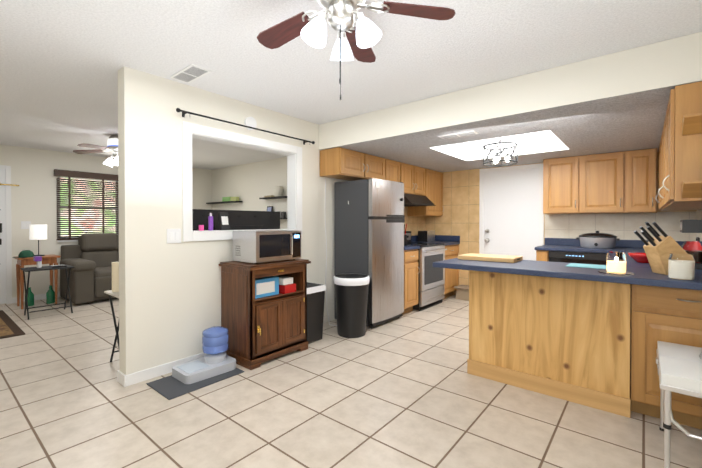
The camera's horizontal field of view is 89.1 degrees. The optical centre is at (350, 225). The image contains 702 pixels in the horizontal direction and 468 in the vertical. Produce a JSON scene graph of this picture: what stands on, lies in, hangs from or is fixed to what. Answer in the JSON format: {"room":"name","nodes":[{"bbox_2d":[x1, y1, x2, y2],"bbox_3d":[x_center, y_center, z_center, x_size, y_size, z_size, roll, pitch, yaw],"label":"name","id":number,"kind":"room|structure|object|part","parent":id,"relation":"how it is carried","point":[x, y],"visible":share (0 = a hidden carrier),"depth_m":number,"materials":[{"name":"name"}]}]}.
{"room":"kitchen","nodes":[
{"label":"kitchen","id":0,"kind":"room"},
{"bbox_2d":[0,144,211,304],"bbox_3d":[-4.701,-0.019,6.123,0.150,2.400,5.130,0,1,39],"label":"wall","id":1,"kind":"structure","parent":0,"point":[34,200],"depth_m":5.70,"materials":[{"name":"white paint"}]},
{"bbox_2d":[0,165,18,303],"bbox_3d":[-5.437,0.145,5.046,0.081,2.090,1.110,0,1,39],"label":"door frame","id":2,"kind":"structure","parent":1,"relation":"attached to","point":[5,244],"depth_m":5.37,"materials":[{"name":"white wood"}]},
{"bbox_2d":[21,221,30,228],"bbox_3d":[-5.062,-0.004,5.556,0.012,0.120,0.115,0,1,39],"label":"light switch","id":3,"kind":"object","parent":1,"relation":"attached to","point":[25,224],"visible":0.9,"depth_m":5.55,"materials":[{"name":"white plastic"}]},
{"bbox_2d":[12,292,60,302],"bbox_3d":[-4.137,1.134,6.691,0.013,0.085,3.250,0,1,39],"label":"baseboard","id":4,"kind":"structure","parent":1,"relation":"attached to","point":[41,296],"depth_m":5.66,"materials":[{"name":"white"}]},
{"bbox_2d":[57,176,118,241],"bbox_3d":[-4.295,-0.288,6.576,0.180,1.110,1.790,0,1,39],"label":"window","id":5,"kind":"structure","parent":1,"relation":"in","point":[84,207],"depth_m":6.13,"materials":[{"name":"white"}]},
{"bbox_2d":[54,169,118,239],"bbox_3d":[-4.229,-0.340,6.521,0.070,1.155,1.870,0,1,39],"label":"window blind","id":6,"kind":"object","parent":5,"relation":"attached to","point":[66,202],"visible":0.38,"depth_m":6.14,"materials":[{"name":"brown"}]},
{"bbox_2d":[118,66,347,374],"bbox_3d":[-0.224,-0.006,4.565,0.135,2.400,4.790,0,1,39],"label":"wall","id":7,"kind":"structure","parent":0,"point":[170,302],"depth_m":2.93,"materials":[{"name":"white paint"}]},
{"bbox_2d":[117,370,122,382],"bbox_3d":[-0.800,1.157,3.991,0.013,0.085,3.183,0,1,39],"label":"baseboard","id":8,"kind":"structure","parent":7,"relation":"attached to","point":[119,374],"depth_m":2.73,"materials":[{"name":"white wood"}]},
{"bbox_2d":[122,352,205,386],"bbox_3d":[-1.457,1.165,2.958,0.013,0.085,0.753,0,1,39],"label":"baseboard","id":9,"kind":"structure","parent":7,"relation":"attached to","point":[124,380],"depth_m":2.82,"materials":[{"name":"white wood"}]},
{"bbox_2d":[167,229,180,243],"bbox_3d":[-1.461,0.088,2.946,0.011,0.120,0.115,0,1,39],"label":"light switch","id":10,"kind":"object","parent":7,"relation":"attached to","point":[173,235],"visible":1,"depth_m":2.94,"materials":[{"name":"white plastic"}]},
{"bbox_2d":[199,212,229,230],"bbox_3d":[-1.268,-0.038,3.325,0.085,0.172,0.312,0,1,39],"label":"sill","id":11,"kind":"structure","parent":7,"relation":"attached to","point":[223,219],"depth_m":3.34,"materials":[{"name":"purple"}]},
{"bbox_2d":[182,121,301,241],"bbox_3d":[-1.043,-0.372,3.566,0.175,1.010,1.350,0,1,39],"label":"trim","id":12,"kind":"structure","parent":7,"relation":"attached to","point":[294,190],"depth_m":3.34,"materials":[{"name":"white wood"}]},
{"bbox_2d":[176,108,314,144],"bbox_3d":[-0.944,-0.935,3.512,0.105,0.066,1.564,0,1,39],"label":"curtain rod","id":13,"kind":"object","parent":7,"relation":"attached to","point":[186,112],"visible":1,"depth_m":3.31,"materials":[{"name":"black metal"}]},
{"bbox_2d":[244,117,256,129],"bbox_3d":[-0.983,-1.002,3.498,0.038,0.124,0.124,0,1,39],"label":"smoke detector","id":14,"kind":"object","parent":7,"relation":"attached to","point":[250,121],"visible":0.83,"depth_m":3.48,"materials":[{"name":"white plastic"}]},
{"bbox_2d":[325,179,336,325],"bbox_3d":[-0.200,0.316,4.270,0.321,1.758,0.088,0,1,39],"label":"cord","id":15,"kind":"object","parent":7,"relation":"attached to","point":[326,254],"visible":0.98,"depth_m":4.38,"materials":[{"name":"white plastic"}]},
{"bbox_2d":[320,147,387,180],"bbox_3d":[0.044,-0.746,4.536,0.330,0.312,0.925,0,1,39],"label":"upper cabinet","id":16,"kind":"object","parent":7,"relation":"attached to","point":[343,163],"depth_m":4.28,"materials":[{"name":"brown wood"}]},
{"bbox_2d":[388,159,403,182],"bbox_3d":[0.484,-0.528,5.073,0.330,0.757,0.457,0,1,39],"label":"upper cabinet","id":17,"kind":"object","parent":7,"relation":"attached to","point":[395,168],"depth_m":4.98,"materials":[{"name":"brown wood"}]},
{"bbox_2d":[404,206,425,235],"bbox_3d":[0.783,0.135,5.713,0.006,2.100,1.740,0,1,39],"label":"backsplash","id":18,"kind":"structure","parent":7,"relation":"attached to","point":[415,224],"depth_m":6.07,"materials":[{"name":"beige tile"}]},
{"bbox_2d":[404,163,427,194],"bbox_3d":[0.824,-0.689,5.485,0.330,0.442,0.750,0,1,39],"label":"upper cabinet","id":19,"kind":"object","parent":7,"relation":"attached to","point":[415,177],"depth_m":5.41,"materials":[{"name":"brown wood"}]},
{"bbox_2d":[408,169,443,215],"bbox_3d":[1.242,-0.536,5.995,0.330,0.757,0.707,0,1,39],"label":"upper cabinet","id":20,"kind":"object","parent":7,"relation":"attached to","point":[435,178],"depth_m":5.88,"materials":[{"name":"brown wood"}]},
{"bbox_2d":[404,193,435,206],"bbox_3d":[0.893,-0.385,5.430,0.510,0.160,0.730,0,1,39],"label":"range hood","id":21,"kind":"object","parent":20,"relation":"attached to","point":[410,200],"visible":0.58,"depth_m":5.27,"materials":[{"name":"black metal"}]},
{"bbox_2d":[212,157,286,228],"bbox_3d":[-1.393,-0.023,6.639,4.305,2.400,0.130,0,1,39],"label":"wall","id":22,"kind":"structure","parent":0,"point":[249,185],"depth_m":6.99,"materials":[{"name":"white paint"}]},
{"bbox_2d":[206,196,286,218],"bbox_3d":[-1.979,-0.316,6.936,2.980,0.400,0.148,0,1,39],"label":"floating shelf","id":23,"kind":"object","parent":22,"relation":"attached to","point":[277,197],"visible":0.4,"depth_m":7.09,"materials":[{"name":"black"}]},
{"bbox_2d":[222,197,238,201],"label":"decor","id":24,"kind":"object","parent":23,"relation":"on","point":[223,198],"depth_m":7.27,"materials":[{"name":"green"}]},
{"bbox_2d":[264,186,282,196],"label":"decor","id":25,"kind":"object","parent":23,"relation":"on","point":[278,190],"depth_m":6.31,"materials":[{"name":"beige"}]},
{"bbox_2d":[267,206,285,217],"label":"decor","id":26,"kind":"object","parent":23,"relation":"on","point":[269,208],"depth_m":6.36,"materials":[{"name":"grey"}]},
{"bbox_2d":[0,295,701,467],"bbox_3d":[-1.117,1.258,4.139,8.220,0.120,6.900,0,1,39],"label":"floor","id":27,"kind":"structure","parent":0,"point":[406,390],"depth_m":2.30,"materials":[{"name":"tile"}]},
{"bbox_2d":[0,310,24,338],"bbox_3d":[-4.548,1.193,4.059,1.660,0.011,1.020,0,1,39],"label":"entry rug","id":28,"kind":"object","parent":27,"relation":"on","point":[9,327],"visible":1,"depth_m":4.13,"materials":[{"name":"brown fabric"}]},
{"bbox_2d":[25,287,33,305],"bbox_3d":[-4.760,1.053,5.280,0.104,0.270,0.101,0,1,39],"label":"bottle","id":29,"kind":"object","parent":27,"relation":"on","point":[30,298],"depth_m":5.26,"materials":[{"name":"green glass"}]},
{"bbox_2d":[12,250,59,308],"bbox_3d":[-4.668,0.772,5.277,0.414,0.832,0.515,0,1,39],"label":"console table","id":30,"kind":"object","parent":27,"relation":"on","point":[50,260],"depth_m":5.23,"materials":[{"name":"brown wood"}]},
{"bbox_3d":[-4.687,0.408,5.109,0.233,0.100,0.235,0,1,39],"label":"ball cap","id":31,"kind":"part","parent":30,"relation":"part of","materials":[{"name":"green fabric"}]},
{"bbox_2d":[29,225,46,255],"bbox_3d":[-4.666,0.222,5.325,0.200,0.469,0.200,0,1,39],"label":"table lamp","id":32,"kind":"object","parent":30,"relation":"on","point":[38,232],"visible":0.92,"depth_m":5.26,"materials":[{"name":"white fabric"}]},
{"bbox_2d":[20,265,74,319],"bbox_3d":[-4.065,0.880,4.785,0.400,0.634,0.500,0,1,39],"label":"tray table","id":33,"kind":"object","parent":27,"relation":"on","point":[31,269],"visible":0.96,"depth_m":4.70,"materials":[{"name":"black metal"}]},
{"bbox_2d":[33,256,66,267],"bbox_3d":[-4.043,0.487,4.809,0.260,0.149,0.330,0,1,39],"label":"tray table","id":34,"kind":"object","parent":33,"relation":"on","point":[38,259],"visible":1,"depth_m":4.74,"materials":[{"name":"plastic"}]},
{"bbox_2d":[46,285,54,303],"bbox_3d":[-4.592,1.052,5.453,0.104,0.270,0.101,0,1,39],"label":"bottle","id":35,"kind":"object","parent":27,"relation":"on","point":[50,296],"depth_m":5.42,"materials":[{"name":"green glass"}]},
{"bbox_2d":[60,245,118,303],"bbox_3d":[-3.892,0.736,6.105,0.970,0.830,1.580,0,1,39],"label":"loveseat","id":36,"kind":"object","parent":27,"relation":"on","point":[86,287],"visible":0.21,"depth_m":5.40,"materials":[{"name":"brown fabric"}]},
{"bbox_2d":[60,233,118,277],"bbox_3d":[-3.895,0.505,6.105,1.017,0.752,1.630,0,1,39],"label":"sofa cushions","id":37,"kind":"object","parent":36,"relation":"attached to","point":[99,255],"visible":0.29,"depth_m":5.91,"materials":[{"name":"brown fabric"}]},
{"bbox_2d":[104,290,118,361],"bbox_3d":[-1.843,0.893,3.205,0.420,0.634,0.520,0,1,39],"label":"tray table","id":38,"kind":"object","parent":27,"relation":"on","point":[110,293],"visible":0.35,"depth_m":3.06,"materials":[{"name":"black metal"}]},
{"bbox_2d":[112,262,118,291],"bbox_3d":[-2.049,0.448,3.124,0.079,0.254,0.079,0,1,27],"label":"pillar candle","id":39,"kind":"object","parent":38,"relation":"on","point":[115,276],"visible":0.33,"depth_m":3.07,"materials":[{"name":"beige wax"}]},
{"bbox_2d":[146,368,243,399],"bbox_3d":[-1.218,1.205,2.826,0.390,0.008,0.605,0,1,39],"label":"pet mat","id":40,"kind":"object","parent":27,"relation":"on","point":[169,387],"visible":0.69,"depth_m":2.69,"materials":[{"name":"grey rubber"}]},
{"bbox_2d":[172,326,235,383],"bbox_3d":[-1.202,1.029,2.931,0.320,0.341,0.430,0,1,39],"label":"pet waterer","id":41,"kind":"object","parent":40,"relation":"on","point":[215,360],"visible":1,"depth_m":2.91,"materials":[{"name":"grey plastic"}]},
{"bbox_2d":[219,259,310,369],"bbox_3d":[-0.791,0.769,3.355,0.507,0.871,0.690,0,1,39],"label":"microwave cabinet","id":42,"kind":"object","parent":27,"relation":"on","point":[263,329],"visible":0.94,"depth_m":3.15,"materials":[{"name":"brown wood"}]},
{"bbox_2d":[233,230,300,263],"bbox_3d":[-0.770,0.191,3.338,0.382,0.283,0.521,0,1,39],"label":"microwave","id":43,"kind":"object","parent":42,"relation":"on","point":[256,246],"visible":1,"depth_m":3.18,"materials":[{"name":"silver metal"}]},
{"bbox_2d":[255,275,295,298],"bbox_3d":[-0.808,0.558,3.341,0.336,0.162,0.480,0,1,39],"label":"boxes","id":44,"kind":"object","parent":42,"relation":"on","point":[270,285],"visible":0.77,"depth_m":3.26,"materials":[{"name":"blue cardboard"}]},
{"bbox_2d":[307,282,325,343],"bbox_3d":[-0.499,0.913,3.770,0.368,0.576,0.288,0,1,39],"label":"trash can","id":45,"kind":"object","parent":27,"relation":"on","point":[315,301],"visible":0.27,"depth_m":3.67,"materials":[{"name":"black plastic"}]},
{"bbox_2d":[333,273,369,337],"bbox_3d":[0.006,0.879,3.943,0.400,0.642,0.400,0,1,39],"label":"trash can","id":46,"kind":"object","parent":27,"relation":"on","point":[351,294],"visible":1,"depth_m":3.79,"materials":[{"name":"black plastic"}]},
{"bbox_2d":[334,178,404,328],"bbox_3d":[0.254,0.319,4.508,0.620,1.748,0.699,0,1,39],"label":"refrigerator","id":47,"kind":"object","parent":27,"relation":"on","point":[369,218],"visible":0.92,"depth_m":4.25,"materials":[{"name":"grey metal"}]},
{"bbox_2d":[402,249,419,314],"bbox_3d":[0.576,0.757,4.964,0.624,0.868,0.388,0,1,39],"label":"base cabinet","id":48,"kind":"object","parent":27,"relation":"on","point":[411,267],"depth_m":4.76,"materials":[{"name":"brown wood"}]},
{"bbox_2d":[404,235,419,249],"bbox_3d":[0.579,0.251,4.957,0.635,0.140,0.392,0,1,39],"label":"countertop","id":49,"kind":"structure","parent":48,"relation":"on","point":[413,238],"depth_m":4.85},
{"bbox_2d":[404,224,406,245],"bbox_3d":[0.727,0.129,4.985,0.128,0.301,0.127,0,1,39],"label":"utensil crock","id":50,"kind":"object","parent":49,"relation":"on","point":[405,239],"visible":0.44,"depth_m":4.95,"materials":[{"name":"black plastic"}]},
{"bbox_2d":[404,231,446,310],"bbox_3d":[0.976,0.642,5.374,0.715,1.090,0.737,0,1,39],"label":"range","id":51,"kind":"object","parent":27,"relation":"on","point":[431,286],"visible":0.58,"depth_m":5.12,"materials":[{"name":"silver metal"}]},
{"bbox_2d":[444,244,458,298],"bbox_3d":[1.382,0.749,5.944,0.624,0.868,0.625,0,1,39],"label":"base cabinet","id":52,"kind":"object","parent":27,"relation":"on","point":[451,275],"depth_m":5.77,"materials":[{"name":"brown wood"}]},
{"bbox_2d":[416,235,459,245],"bbox_3d":[1.384,0.243,5.935,0.635,0.140,0.629,0,1,39],"label":"countertop","id":53,"kind":"structure","parent":52,"relation":"on","point":[446,239],"depth_m":6.03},
{"bbox_2d":[418,231,434,241],"bbox_3d":[1.278,0.180,6.028,0.174,0.182,0.285,0,1,39],"label":"toaster","id":54,"kind":"object","parent":53,"relation":"on","point":[426,236],"visible":1,"depth_m":5.93,"materials":[{"name":"silver metal"}]},
{"bbox_2d":[454,285,468,300],"bbox_3d":[1.864,1.085,5.732,0.320,0.200,0.270,0,1,39],"label":"bin","id":55,"kind":"object","parent":27,"relation":"on","point":[462,292],"visible":0.69,"depth_m":5.67,"materials":[{"name":"beige"}]},
{"bbox_2d":[467,270,631,417],"bbox_3d":[1.496,0.776,2.747,1.050,0.868,0.446,0,1,39],"label":"peninsula panel","id":56,"kind":"object","parent":27,"relation":"on","point":[566,339],"visible":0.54,"depth_m":2.52,"materials":[{"name":"brown wood"}]},
{"bbox_2d":[433,258,611,282],"bbox_3d":[1.321,0.319,2.784,1.159,0.040,0.676,0,1,39],"label":"countertop","id":57,"kind":"structure","parent":56,"relation":"on","point":[523,267],"depth_m":2.55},
{"bbox_2d":[458,253,522,262],"bbox_3d":[1.196,0.278,3.070,0.461,0.035,0.280,0,1,39],"label":"cutting board","id":58,"kind":"object","parent":57,"relation":"on","point":[494,258],"visible":1,"depth_m":3.00,"materials":[{"name":"beige wood"}]},
{"bbox_2d":[566,263,606,268],"bbox_3d":[1.760,0.298,2.607,0.300,0.003,0.240,0,1,39],"label":"placemat","id":59,"kind":"object","parent":57,"relation":"on","point":[587,266],"visible":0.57,"depth_m":2.60,"materials":[{"name":"teal"}]},
{"bbox_2d":[536,250,607,260],"bbox_3d":[2.977,0.760,4.604,0.950,0.868,0.656,0,1,39],"label":"base cabinet","id":60,"kind":"object","parent":27,"relation":"on","point":[542,255],"visible":0.02,"depth_m":4.63,"materials":[{"name":"brown wood"}]},
{"bbox_2d":[535,238,619,252],"bbox_3d":[2.970,0.254,4.620,0.944,0.140,0.635,0,1,39],"label":"countertop","id":61,"kind":"structure","parent":60,"relation":"on","point":[551,244],"depth_m":4.66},
{"bbox_2d":[576,231,619,248],"bbox_3d":[3.109,0.176,4.499,0.450,0.215,0.318,0,1,39],"label":"pot","id":62,"kind":"object","parent":61,"relation":"on","point":[597,239],"visible":1,"depth_m":4.38,"materials":[{"name":"silver metal"}]},
{"bbox_2d":[549,251,606,264],"bbox_3d":[2.968,0.711,4.632,0.610,0.766,0.618,0,1,39],"label":"dishwasher","id":63,"kind":"object","parent":60,"relation":"in","point":[580,257],"visible":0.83,"depth_m":4.38,"materials":[{"name":"black plastic"}]},
{"bbox_2d":[631,284,701,429],"bbox_3d":[2.097,0.780,2.237,0.526,0.868,0.470,0,1,39],"label":"base cabinet","id":64,"kind":"object","parent":27,"relation":"on","point":[669,315],"visible":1,"depth_m":2.18,"materials":[{"name":"brown wood"}]},
{"bbox_2d":[604,240,701,289],"bbox_3d":[2.790,0.266,3.159,0.632,0.140,3.121,0,1,39],"label":"countertop","id":65,"kind":"structure","parent":64,"relation":"on","point":[645,275],"depth_m":2.14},
{"bbox_2d":[598,251,634,275],"bbox_3d":[1.674,0.235,2.250,0.190,0.135,0.190,0,1,39],"label":"candle jar","id":66,"kind":"object","parent":65,"relation":"on","point":[616,263],"visible":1,"depth_m":2.21,"materials":[{"name":"clear glass"}]},
{"bbox_2d":[628,253,648,262],"bbox_3d":[2.360,0.263,2.864,0.220,0.070,0.220,0,1,39],"label":"bowl","id":67,"kind":"object","parent":65,"relation":"on","point":[640,257],"visible":0.67,"depth_m":2.83,"materials":[{"name":"red"}]},
{"bbox_2d":[634,222,687,274],"bbox_3d":[1.940,0.139,2.231,0.282,0.327,0.110,0,0,4],"label":"knife block","id":68,"kind":"object","parent":65,"relation":"on","point":[658,249],"visible":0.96,"depth_m":2.20,"materials":[{"name":"brown wood"}]},
{"bbox_2d":[668,253,694,279],"bbox_3d":[1.887,0.235,2.036,0.112,0.140,0.112,0,1,39],"label":"jar","id":69,"kind":"object","parent":65,"relation":"on","point":[681,266],"visible":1,"depth_m":2.00,"materials":[{"name":"white ceramic"}]},
{"bbox_2d":[680,220,701,269],"bbox_3d":[2.456,0.131,2.486,0.233,0.340,0.200,0,1,39],"label":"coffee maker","id":70,"kind":"object","parent":65,"relation":"on","point":[694,248],"visible":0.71,"depth_m":2.46,"materials":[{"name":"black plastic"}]},
{"bbox_2d":[656,341,701,467],"bbox_3d":[1.808,0.957,1.796,0.416,0.521,0.608,0,1,39],"label":"stool","id":71,"kind":"object","parent":27,"relation":"on","point":[679,366],"visible":1,"depth_m":1.70,"materials":[{"name":"white"}]},
{"bbox_3d":[-1.171,0.908,3.889,0.430,0.584,1.270,0,1,39],"label":"tv stand","id":72,"kind":"object","parent":27,"relation":"on","visible":0},
{"bbox_2d":[193,209,279,230],"bbox_3d":[-1.210,0.228,3.805,0.210,0.775,1.120,0,1,39],"label":"tv","id":73,"kind":"object","parent":72,"relation":"on","point":[245,220],"visible":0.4,"depth_m":3.81,"materials":[{"name":"black plastic"}]},
{"bbox_2d":[0,0,701,169],"bbox_3d":[-1.117,-1.262,4.118,8.220,0.120,6.900,0,1,39],"label":"ceiling","id":74,"kind":"structure","parent":0,"point":[62,62],"depth_m":2.45,"materials":[{"name":"white paint"}]},
{"bbox_2d":[73,135,117,166],"bbox_3d":[-3.114,-0.999,4.823,1.048,0.415,1.043,0,1,39],"label":"room ceiling fan","id":75,"kind":"object","parent":74,"relation":"hanging from","point":[112,145],"visible":0.56,"depth_m":4.72,"materials":[{"name":"silver metal"}]},
{"bbox_2d":[170,64,211,82],"bbox_3d":[-1.258,-1.185,2.797,0.360,0.012,0.160,0,1,39],"label":"ceiling vent","id":76,"kind":"object","parent":74,"relation":"in","point":[190,73],"visible":0.96,"depth_m":2.78,"materials":[{"name":"white metal"}]},
{"bbox_2d":[257,0,454,99],"bbox_3d":[-0.073,-0.869,1.615,0.970,0.621,0.985,0,1,39],"label":"ceiling fan","id":77,"kind":"object","parent":74,"relation":"hanging from","point":[363,36],"visible":1,"depth_m":1.61,"materials":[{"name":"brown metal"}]},
{"bbox_2d":[319,32,701,171],"bbox_3d":[1.826,-1.052,4.204,3.480,0.298,2.730,0,1,39],"label":"ceiling","id":78,"kind":"structure","parent":0,"point":[613,102],"depth_m":3.06,"materials":[{"name":"white paint"}]},
{"bbox_2d":[438,130,478,138],"bbox_3d":[1.058,-0.891,3.523,0.360,0.012,0.140,0,1,39],"label":"ceiling vent","id":79,"kind":"object","parent":78,"relation":"in","point":[461,134],"visible":0.98,"depth_m":3.49,"materials":[{"name":"white metal"}]},
{"bbox_2d":[430,130,568,160],"bbox_3d":[1.750,-1.052,4.190,1.260,0.296,1.150,0,1,39],"label":"skylight","id":80,"kind":"object","parent":78,"relation":"attached to","point":[540,142],"visible":0.4,"depth_m":4.58,"materials":[{"name":"white glass"}]},
{"bbox_2d":[483,137,517,165],"bbox_3d":[1.753,-0.929,4.195,0.386,0.406,0.386,0,1,39],"label":"pendant light","id":81,"kind":"object","parent":80,"relation":"hanging from","point":[496,159],"visible":0.98,"depth_m":4.15,"materials":[{"name":"silver"}]},
{"bbox_2d":[426,152,696,294],"bbox_3d":[2.747,-0.012,5.321,3.765,2.400,0.150,0,1,39],"label":"wall","id":82,"kind":"structure","parent":0,"point":[459,217],"depth_m":5.95,"materials":[{"name":"beige tile"}]},
{"bbox_2d":[479,163,543,260],"bbox_3d":[2.412,0.142,5.439,0.930,2.090,0.096,0,1,39],"label":"door","id":83,"kind":"structure","parent":82,"relation":"attached to","point":[511,218],"depth_m":5.45,"materials":[{"name":"white wood"}]},
{"bbox_2d":[543,148,657,213],"bbox_3d":[3.178,-0.530,4.616,1.190,0.747,0.366,0,1,39],"label":"upper cabinet","id":84,"kind":"object","parent":82,"relation":"attached to","point":[617,182],"visible":1,"depth_m":4.46,"materials":[{"name":"brown wood"}]},
{"bbox_3d":[2.000,0.020,1.566,0.150,2.400,6.600,0,1,39],"label":"wall","id":85,"kind":"structure","parent":0,"visible":0},
{"bbox_2d":[544,212,694,244],"bbox_3d":[3.410,0.058,4.675,1.560,0.450,0.006,0,1,39],"label":"backsplash","id":86,"kind":"structure","parent":85,"relation":"attached to","point":[623,226],"depth_m":4.62,"materials":[{"name":"beige tile"}]},
{"bbox_2d":[655,191,701,210],"bbox_3d":[3.348,-0.529,3.602,0.340,0.730,1.015,0,1,39],"label":"upper cabinet","id":87,"kind":"object","parent":85,"relation":"attached to","point":[658,191],"depth_m":3.68,"materials":[{"name":"brown wood"}]},
{"bbox_2d":[659,131,701,208],"bbox_3d":[2.769,-0.523,2.898,0.340,0.730,1.085,0,1,39],"label":"upper cabinet","id":88,"kind":"object","parent":85,"relation":"attached to","point":[661,206],"depth_m":3.40,"materials":[{"name":"brown wood"}]},
{"bbox_2d":[663,81,701,204],"bbox_3d":[2.341,-0.519,2.377,0.340,0.730,0.542,0,1,39],"label":"upper cabinet","id":89,"kind":"object","parent":85,"relation":"attached to","point":[680,159],"depth_m":2.25,"materials":[{"name":"brown wood"}]},
{"bbox_2d":[681,113,701,197],"bbox_3d":[2.140,-0.412,2.091,0.286,0.486,0.150,0,1,39],"label":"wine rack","id":90,"kind":"object","parent":85,"relation":"attached to","point":[691,124],"visible":1,"depth_m":2.15,"materials":[{"name":"brown wood"}]},
{"bbox_2d":[695,210,701,240],"bbox_3d":[3.194,0.066,3.142,0.006,0.460,2.650,0,1,39],"label":"trim","id":91,"kind":"structure","parent":85,"relation":"attached to","point":[698,214],"depth_m":3.98,"materials":[{"name":"beige tile"}]},
{"label":"outside","id":92,"kind":"structure","parent":0,"visible":0},
{"bbox_2d":[60,178,115,235],"bbox_3d":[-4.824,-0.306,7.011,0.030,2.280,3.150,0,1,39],"label":"view","id":93,"kind":"structure","parent":92,"point":[85,211],"depth_m":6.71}
]}

